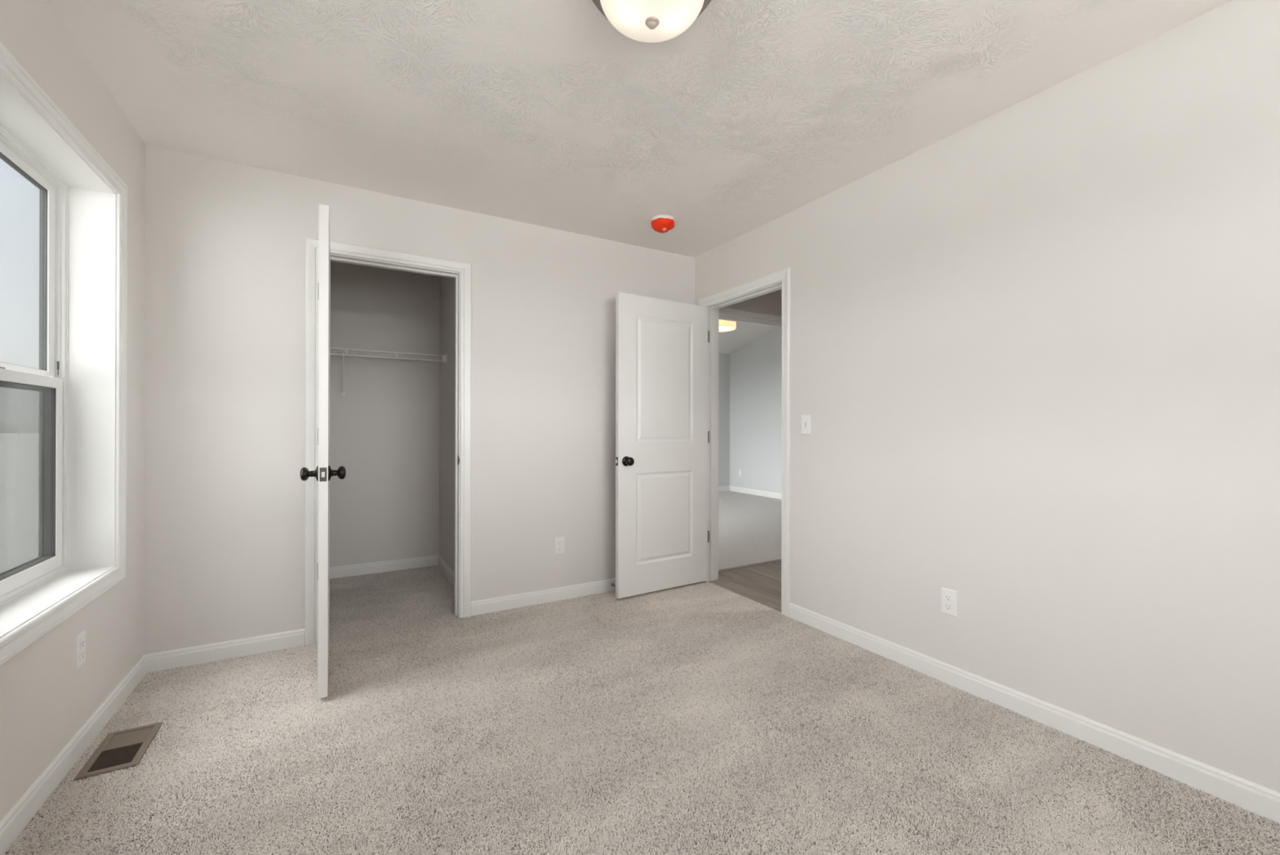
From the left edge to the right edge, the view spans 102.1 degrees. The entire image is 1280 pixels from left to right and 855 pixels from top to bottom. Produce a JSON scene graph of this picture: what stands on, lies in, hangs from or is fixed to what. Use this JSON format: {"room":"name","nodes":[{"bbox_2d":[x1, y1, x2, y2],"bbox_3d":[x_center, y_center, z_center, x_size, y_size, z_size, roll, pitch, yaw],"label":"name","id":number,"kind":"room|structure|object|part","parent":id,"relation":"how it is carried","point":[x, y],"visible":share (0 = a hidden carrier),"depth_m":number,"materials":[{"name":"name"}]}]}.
{"room":"empty bedroom","nodes":[
{"label":"empty bedroom","id":0,"kind":"room"},
{"bbox_2d":[0,0,145,820],"bbox_3d":[-1.717,-0.079,1.235,0.170,2.460,5.430,0,0,-30],"label":"wall","id":1,"kind":"structure","parent":0,"point":[45,701],"depth_m":1.83,"materials":[{"name":"beige paint"}]},
{"bbox_2d":[0,41,127,665],"bbox_3d":[-1.957,-0.190,1.639,0.216,1.627,1.034,0,0,-30],"label":"window","id":2,"kind":"structure","parent":1,"relation":"in","point":[63,421],"depth_m":1.94,"materials":[{"name":"white plastic"}]},
{"bbox_3d":[-2.032,0.186,1.595,0.008,0.679,0.844,0,0,-30],"label":"screen frame","id":3,"kind":"part","parent":2,"relation":"part of","materials":[{"name":"grey"}]},
{"bbox_3d":[-2.024,-0.534,1.600,0.020,0.761,0.848,0,0,-30],"label":"sash","id":4,"kind":"part","parent":2,"relation":"part of","materials":[{"name":"white plastic"}]},
{"bbox_3d":[-2.010,0.172,1.608,0.032,0.713,0.820,0,0,-30],"label":"sash","id":5,"kind":"part","parent":2,"relation":"part of","materials":[{"name":"white plastic"}]},
{"bbox_3d":[-2.015,-0.190,1.605,0.050,1.493,0.900,0,0,-30],"label":"frame","id":6,"kind":"part","parent":2,"relation":"part of","materials":[{"name":"white plastic"}]},
{"bbox_2d":[0,654,146,854],"bbox_3d":[-1.310,1.095,0.710,0.012,0.093,3.885,0,0,-30],"label":"baseboard","id":7,"kind":"structure","parent":1,"relation":"attached to","point":[12,824],"depth_m":1.67,"materials":[{"name":"white wood"}]},
{"bbox_2d":[75,629,85,670],"bbox_3d":[-1.943,0.771,1.798,0.009,0.114,0.070,0,0,-30],"label":"wall outlet","id":8,"kind":"object","parent":1,"relation":"attached to","point":[80,639],"visible":1,"depth_m":1.79,"materials":[{"name":"white plastic"}]},
{"bbox_2d":[80,649,84,659],"bbox_3d":[-1.941,0.791,1.799,0.004,0.029,0.034,0,0,-30],"label":"receptacle","id":9,"kind":"object","parent":8,"relation":"attached to","point":[82,651],"depth_m":1.80,"materials":[{"name":"grey plastic"}]},
{"bbox_2d":[80,638,84,648],"bbox_3d":[-1.941,0.752,1.799,0.004,0.029,0.034,0,0,-30],"label":"receptacle","id":10,"kind":"object","parent":8,"relation":"attached to","point":[82,640],"depth_m":1.80,"materials":[{"name":"grey plastic"}]},
{"bbox_2d":[329,260,439,567],"bbox_3d":[-2.283,-0.076,3.979,1.609,2.460,0.115,0,0,-30],"label":"wall","id":11,"kind":"structure","parent":0,"point":[384,428],"depth_m":4.06,"materials":[{"name":"beige paint"}]},
{"bbox_2d":[329,554,439,578],"bbox_3d":[-2.303,1.097,3.894,1.494,0.093,0.012,0,0,-30],"label":"baseboard","id":12,"kind":"structure","parent":11,"relation":"attached to","point":[348,571],"depth_m":4.05,"materials":[{"name":"white wood"}]},
{"bbox_2d":[329,347,446,395],"bbox_3d":[-2.217,-0.407,3.766,1.482,0.334,0.320,0,0,-30],"label":"wire shelf","id":13,"kind":"object","parent":11,"relation":"attached to","point":[443,358],"visible":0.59,"depth_m":3.85,"materials":[{"name":"white metal"}]},
{"bbox_3d":[-2.261,-0.552,3.835,1.476,0.008,0.151,0,0,-30],"label":"rail","id":14,"kind":"part","parent":13,"relation":"part of","materials":[{"name":"white metal"}]},
{"bbox_3d":[-2.148,-0.516,3.642,1.476,0.009,0.009,0,0,-30],"label":"rail","id":15,"kind":"part","parent":13,"relation":"part of","materials":[{"name":"white metal"}]},
{"bbox_3d":[-2.148,-0.556,3.642,1.476,0.009,0.009,0,0,-30],"label":"rail","id":16,"kind":"part","parent":13,"relation":"part of","materials":[{"name":"white metal"}]},
{"bbox_2d":[439,275,454,573],"bbox_3d":[-1.306,-0.075,3.786,0.115,2.460,1.200,0,0,-30],"label":"wall","id":17,"kind":"structure","parent":0,"point":[446,430],"depth_m":3.96,"materials":[{"name":"beige paint"}]},
{"bbox_2d":[438,555,454,586],"bbox_3d":[-1.363,1.098,3.753,0.012,0.093,1.200,0,0,-30],"label":"baseboard","id":18,"kind":"structure","parent":17,"relation":"attached to","point":[449,574],"depth_m":3.92,"materials":[{"name":"white wood"}]},
{"bbox_2d":[143,144,782,654],"bbox_3d":[0.701,-0.651,4.206,6.995,3.620,0.140,0,0,-30],"label":"wall","id":19,"kind":"structure","parent":0,"point":[225,242],"depth_m":2.67,"materials":[{"name":"beige paint"}]},
{"bbox_2d":[144,628,304,674],"bbox_3d":[-2.018,1.096,2.538,0.624,0.093,0.012,0,0,-30],"label":"baseboard","id":20,"kind":"structure","parent":19,"relation":"attached to","point":[171,659],"depth_m":2.52,"materials":[{"name":"white wood"}]},
{"bbox_2d":[300,204,346,698],"bbox_3d":[-1.484,0.097,2.434,0.165,2.034,0.721,0,0,-30],"label":"door","id":21,"kind":"structure","parent":19,"relation":"in","point":[323,473],"depth_m":2.13,"materials":[{"name":"white paint"}]},
{"bbox_3d":[-1.381,0.194,2.159,0.065,0.065,0.065,0,0,-30],"label":"knob","id":22,"kind":"part","parent":21,"relation":"part of","materials":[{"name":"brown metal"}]},
{"bbox_3d":[-1.307,0.194,2.133,0.025,0.057,0.002,0,0,-30],"label":"latch plate","id":23,"kind":"part","parent":21,"relation":"part of","materials":[{"name":"silver metal"}]},
{"bbox_3d":[-1.295,0.194,2.210,0.065,0.065,0.065,0,0,-30],"label":"knob","id":24,"kind":"part","parent":21,"relation":"part of","materials":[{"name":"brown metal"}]},
{"bbox_2d":[304,237,471,645],"bbox_3d":[-1.415,0.076,2.963,0.840,2.132,0.151,0,0,-30],"label":"door frame","id":25,"kind":"structure","parent":19,"relation":"attached to","point":[461,272],"depth_m":2.94,"materials":[{"name":"white wood"}]},
{"bbox_2d":[471,577,615,616],"bbox_3d":[-0.301,1.100,3.536,1.664,0.093,0.012,0,0,-30],"label":"baseboard","id":26,"kind":"structure","parent":19,"relation":"attached to","point":[524,599],"depth_m":3.33,"materials":[{"name":"white wood"}]},
{"bbox_2d":[554,536,564,555],"bbox_3d":[-0.529,0.780,3.405,0.070,0.114,0.009,0,0,-30],"label":"wall outlet","id":27,"kind":"object","parent":19,"relation":"attached to","point":[559,542],"visible":1,"depth_m":3.40,"materials":[{"name":"white plastic"}]},
{"bbox_2d":[718,306,782,327],"bbox_3d":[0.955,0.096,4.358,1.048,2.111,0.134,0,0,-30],"label":"beam","id":28,"kind":"structure","parent":19,"relation":"attached to","point":[725,313],"depth_m":4.28,"materials":[{"name":"grey paint"}]},
{"bbox_2d":[46,0,1231,353],"bbox_3d":[0.636,-1.826,4.154,7.165,1.049,8.225,0,0,-30],"label":"ceiling","id":29,"kind":"structure","parent":0,"point":[542,113],"depth_m":2.00,"materials":[{"name":"white paint"}]},
{"bbox_2d":[591,0,711,42],"bbox_3d":[0.036,-1.236,1.507,0.386,0.140,0.386,0,0,-30],"label":"ceiling light","id":30,"kind":"object","parent":29,"relation":"attached to","point":[642,20],"visible":1,"depth_m":1.50,"materials":[{"name":"white glass"}]},
{"bbox_2d":[650,214,675,232],"bbox_3d":[0.145,-1.264,3.238,0.150,0.079,0.150,0,0,-30],"label":"smoke detector","id":31,"kind":"object","parent":29,"relation":"attached to","point":[660,223],"visible":1,"depth_m":3.19,"materials":[{"name":"red plastic"}]},
{"bbox_2d":[718,319,736,332],"bbox_3d":[0.968,-1.530,6.345,0.416,0.683,0.416,0,0,-30],"label":"drum light","id":32,"kind":"object","parent":29,"relation":"attached to","point":[723,325],"visible":0.34,"depth_m":6.21,"materials":[{"name":"yellow fabric"}]},
{"bbox_2d":[8,490,1279,854],"bbox_3d":[0.610,1.187,4.072,7.050,0.104,8.110,0,0,-30],"label":"floor","id":33,"kind":"structure","parent":0,"point":[304,837],"depth_m":1.98,"materials":[{"name":"beige carpet"}]},
{"bbox_2d":[73,721,162,781],"bbox_3d":[-1.823,1.132,1.819,0.150,0.014,0.287,0,0,-30],"label":"floor vent","id":34,"kind":"object","parent":33,"relation":"in","point":[123,748],"visible":1,"depth_m":1.80,"materials":[{"name":"beige metal"}]},
{"bbox_3d":[-1.856,1.130,1.877,0.108,0.004,0.111,0,0,-30],"label":"damper panel","id":35,"kind":"part","parent":34,"relation":"part of","materials":[{"name":"beige metal"}]},
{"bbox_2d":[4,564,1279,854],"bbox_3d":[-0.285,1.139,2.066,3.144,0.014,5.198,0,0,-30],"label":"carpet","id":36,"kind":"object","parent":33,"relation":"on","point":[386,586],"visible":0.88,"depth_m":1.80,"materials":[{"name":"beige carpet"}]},
{"bbox_2d":[718,352,729,486],"bbox_3d":[-0.270,-0.647,8.317,4.315,3.620,0.115,0,0,-30],"label":"wall","id":37,"kind":"structure","parent":0,"point":[723,358],"depth_m":9.28,"materials":[{"name":"grey paint"}]},
{"bbox_2d":[718,485,729,491],"bbox_3d":[-0.191,1.094,8.289,4.200,0.093,0.012,0,0,-30],"label":"baseboard","id":38,"kind":"structure","parent":37,"relation":"attached to","point":[722,488],"depth_m":9.27,"materials":[{"name":"white wood"}]},
{"bbox_2d":[729,327,782,493],"bbox_3d":[2.629,-0.643,7.737,0.115,3.620,4.030,0,0,-30],"label":"wall","id":39,"kind":"structure","parent":0,"point":[755,367],"depth_m":8.72,"materials":[{"name":"grey paint"}]},
{"bbox_2d":[729,485,781,498],"bbox_3d":[2.600,1.098,7.653,0.012,0.093,3.915,0,0,-30],"label":"baseboard","id":40,"kind":"structure","parent":39,"relation":"attached to","point":[753,491],"depth_m":8.73,"materials":[{"name":"white wood"}]},
{"bbox_2d":[694,0,1279,792],"bbox_3d":[1.437,-0.072,2.320,0.115,2.460,4.140,0,0,-30],"label":"wall","id":41,"kind":"structure","parent":0,"point":[1035,347],"depth_m":1.92,"materials":[{"name":"beige paint"}]},
{"bbox_2d":[615,292,707,598],"bbox_3d":[0.169,0.117,3.606,0.784,2.008,0.165,0,0,-33],"label":"door","id":42,"kind":"structure","parent":41,"relation":"in","point":[661,345],"depth_m":3.57,"materials":[{"name":"white paint"}]},
{"bbox_3d":[-0.073,0.223,3.390,0.065,0.065,0.065,0,0,-33],"label":"knob","id":43,"kind":"part","parent":42,"relation":"part of","materials":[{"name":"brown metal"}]},
{"bbox_2d":[698,267,791,616],"bbox_3d":[0.730,0.092,3.536,0.151,2.109,0.903,0,0,-30],"label":"door frame","id":44,"kind":"structure","parent":41,"relation":"attached to","point":[781,279],"depth_m":3.40,"materials":[{"name":"white wood"}]},
{"bbox_3d":[0.787,0.092,3.568,0.020,2.109,0.903,0,0,-30],"label":"casing","id":45,"kind":"part","parent":44,"relation":"part of","materials":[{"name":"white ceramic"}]},
{"bbox_2d":[801,414,810,434],"bbox_3d":[0.961,-0.017,3.008,0.016,0.114,0.070,0,0,-30],"label":"light switch","id":46,"kind":"object","parent":41,"relation":"attached to","point":[806,419],"visible":1,"depth_m":3.00,"materials":[{"name":"white plastic"}]},
{"bbox_2d":[941,586,957,617],"bbox_3d":[1.375,0.777,2.300,0.009,0.114,0.070,0,0,-30],"label":"wall outlet","id":47,"kind":"object","parent":41,"relation":"attached to","point":[948,597],"visible":1,"depth_m":2.30,"materials":[{"name":"white plastic"}]},
{"bbox_2d":[944,602,952,609],"bbox_3d":[1.373,0.796,2.299,0.004,0.029,0.034,0,0,-30],"label":"receptacle","id":48,"kind":"object","parent":47,"relation":"attached to","point":[948,606],"depth_m":2.30,"materials":[{"name":"grey plastic"}]},
{"bbox_2d":[944,594,952,600],"bbox_3d":[1.373,0.757,2.299,0.004,0.029,0.034,0,0,-30],"label":"receptacle","id":49,"kind":"object","parent":47,"relation":"attached to","point":[947,597],"depth_m":2.30,"materials":[{"name":"grey plastic"}]},
{"bbox_2d":[788,602,1279,823],"bbox_3d":[1.631,1.101,1.854,0.012,0.093,2.909,0,0,-30],"label":"baseboard","id":50,"kind":"structure","parent":41,"relation":"attached to","point":[1259,799],"depth_m":1.89,"materials":[{"name":"white wood"}]}
]}

